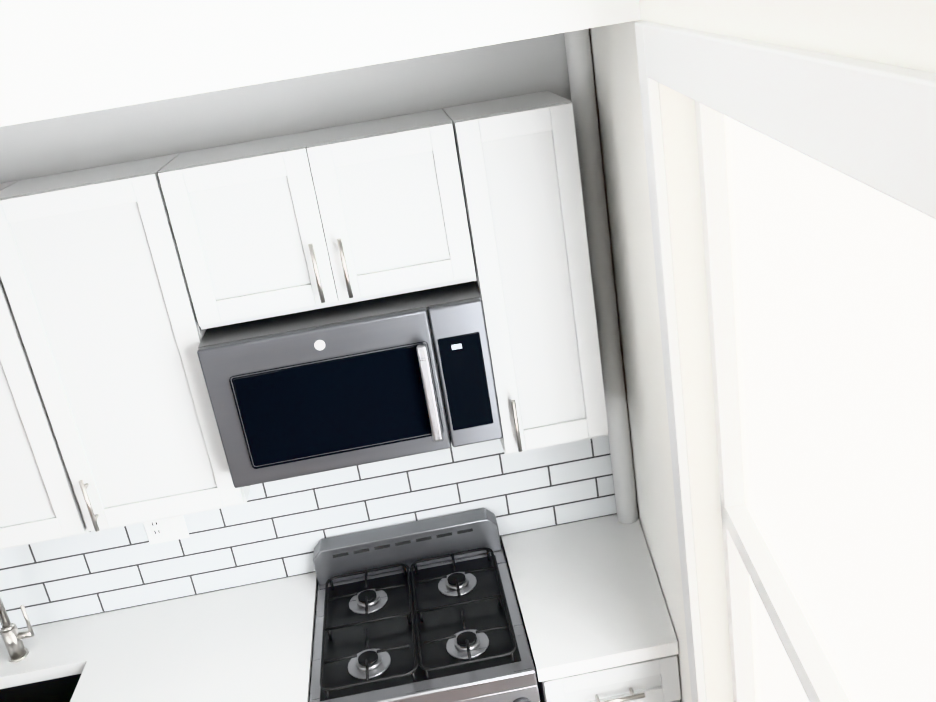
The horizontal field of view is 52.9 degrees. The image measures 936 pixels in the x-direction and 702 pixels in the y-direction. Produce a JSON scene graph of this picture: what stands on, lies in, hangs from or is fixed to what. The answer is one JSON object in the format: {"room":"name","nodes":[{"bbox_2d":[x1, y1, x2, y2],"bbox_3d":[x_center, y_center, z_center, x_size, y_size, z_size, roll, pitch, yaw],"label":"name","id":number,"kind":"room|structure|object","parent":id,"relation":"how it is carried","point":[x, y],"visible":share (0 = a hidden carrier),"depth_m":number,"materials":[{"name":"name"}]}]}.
{"room":"kitchen","nodes":[
{"label":"kitchen","id":0,"kind":"room"},
{"bbox_2d":[0,33,608,628],"bbox_3d":[-1.429,0.417,2.996,4.700,2.793,0.230,-10,21,-3],"label":"wall","id":1,"kind":"structure","parent":0,"point":[164,127],"depth_m":2.58,"materials":[{"name":"paint"}]},
{"bbox_2d":[0,180,89,549],"bbox_3d":[-1.461,0.089,2.545,0.660,0.937,0.375,-10,21,-3],"label":"upper cabinet","id":2,"kind":"object","parent":1,"relation":"attached to","point":[38,501],"visible":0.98,"depth_m":2.50,"materials":[{"name":"paint"}]},
{"bbox_2d":[0,153,250,532],"bbox_3d":[-0.917,-0.011,2.572,0.434,0.937,0.375,-10,21,-3],"label":"upper cabinet","id":3,"kind":"object","parent":1,"relation":"attached to","point":[95,284],"visible":0.98,"depth_m":2.42,"materials":[{"name":"paint"}]},
{"bbox_2d":[0,435,616,628],"bbox_3d":[-0.903,0.533,2.969,2.898,0.553,0.012,-10,21,-3],"label":"backsplash","id":4,"kind":"structure","parent":1,"relation":"attached to","point":[274,530],"depth_m":3.02,"materials":[{"name":"tile"}]},
{"bbox_2d":[143,515,189,544],"bbox_3d":[-0.954,0.549,2.959,0.126,0.116,0.011,-10,21,-3],"label":"electrical outlet plate","id":5,"kind":"object","parent":4,"relation":"attached to","point":[166,530],"visible":0.65,"depth_m":2.96,"materials":[{"name":"plastic"}]},
{"bbox_2d":[158,109,476,329],"bbox_3d":[-0.381,-0.356,2.508,0.730,0.416,0.375,-10,21,-3],"label":"upper cabinet","id":6,"kind":"object","parent":1,"relation":"attached to","point":[310,220],"visible":0.96,"depth_m":2.37,"materials":[{"name":"paint"}]},
{"bbox_2d":[197,281,502,487],"bbox_3d":[-0.312,0.056,2.615,0.730,0.400,0.470,-10,21,-3],"label":"microwave","id":7,"kind":"object","parent":6,"relation":"attached to","point":[303,393],"visible":0.98,"depth_m":2.44,"materials":[{"name":"metal"}]},
{"bbox_2d":[443,91,608,454],"bbox_3d":[0.168,-0.209,2.625,0.300,0.937,0.375,-10,21,-3],"label":"upper cabinet","id":8,"kind":"object","parent":1,"relation":"attached to","point":[518,162],"visible":1,"depth_m":2.47,"materials":[{"name":"paint"}]},
{"bbox_2d":[589,0,935,701],"bbox_3d":[0.503,1.111,0.363,0.205,2.793,6.660,-8,21,3],"label":"wall","id":9,"kind":"structure","parent":0,"point":[900,33],"depth_m":1.96,"materials":[{"name":"paint"}]},
{"bbox_2d":[635,21,935,701],"bbox_3d":[0.501,0.512,1.413,0.150,1.900,1.330,-8,21,3],"label":"window","id":10,"kind":"structure","parent":9,"relation":"in","point":[834,279],"depth_m":1.32,"materials":[{"name":"clear glass"}]},
{"bbox_3d":[-1.043,2.206,2.199,8.000,0.060,9.700,-10,21,-3],"label":"floor","id":11,"kind":"structure","parent":0,"visible":0},
{"bbox_2d":[309,508,539,701],"bbox_3d":[-0.092,1.171,2.902,0.608,1.064,0.719,-10,21,-3],"label":"stove","id":12,"kind":"object","parent":11,"relation":"on","point":[425,610],"visible":1,"depth_m":2.75,"materials":[{"name":"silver metal"}]},
{"bbox_2d":[512,583,680,701],"bbox_3d":[0.416,1.147,2.975,0.374,0.903,0.698,-10,21,-3],"label":"base cabinet","id":13,"kind":"object","parent":11,"relation":"on","point":[655,680],"visible":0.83,"depth_m":2.55,"materials":[{"name":"paint"}]},
{"bbox_2d":[501,514,678,681],"bbox_3d":[0.374,0.705,2.814,0.459,0.040,0.672,-10,21,-3],"label":"countertop","id":14,"kind":"structure","parent":13,"relation":"on","point":[589,595],"depth_m":2.74,"materials":[{"name":"stone"}]},
{"bbox_2d":[564,28,637,523],"bbox_3d":[0.387,-0.303,2.766,0.068,1.850,0.068,-10,21,-3],"label":"riser pipe","id":15,"kind":"object","parent":14,"relation":"on","point":[580,69],"visible":0.96,"depth_m":2.76,"materials":[{"name":"paint"}]},
{"bbox_3d":[-1.286,1.458,2.892,0.746,0.903,0.698,-10,21,-3],"label":"base cabinet","id":16,"kind":"object","parent":11,"relation":"on","visible":0},
{"bbox_2d":[0,572,317,701],"bbox_3d":[-1.349,1.019,2.731,1.817,0.040,0.672,-10,21,-3],"label":"countertop","id":17,"kind":"structure","parent":16,"relation":"on","point":[251,643],"depth_m":2.82,"materials":[{"name":"stone"}]},
{"bbox_2d":[0,597,34,661],"bbox_3d":[-1.386,0.782,2.781,0.102,0.374,0.170,-10,21,-3],"label":"faucet","id":18,"kind":"object","parent":17,"relation":"on","point":[13,637],"visible":1,"depth_m":2.86,"materials":[{"name":"silver metal"}]},
{"bbox_2d":[0,673,81,701],"bbox_3d":[-1.335,1.155,2.682,0.494,0.178,0.394,-10,21,-3],"label":"sink","id":19,"kind":"object","parent":17,"relation":"in","point":[61,689],"visible":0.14,"depth_m":2.84,"materials":[{"name":"metal"}]},
{"bbox_3d":[-1.296,0.133,-0.374,8.000,0.080,6.360,-10,21,-3],"label":"ceiling","id":20,"kind":"structure","parent":0,"visible":0},
{"bbox_2d":[0,0,640,126],"bbox_3d":[-1.372,-0.441,1.641,3.439,0.265,0.052,-10,21,-3],"label":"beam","id":21,"kind":"structure","parent":20,"relation":"attached to","point":[59,58],"depth_m":1.69,"materials":[{"name":"paint"}]}
]}

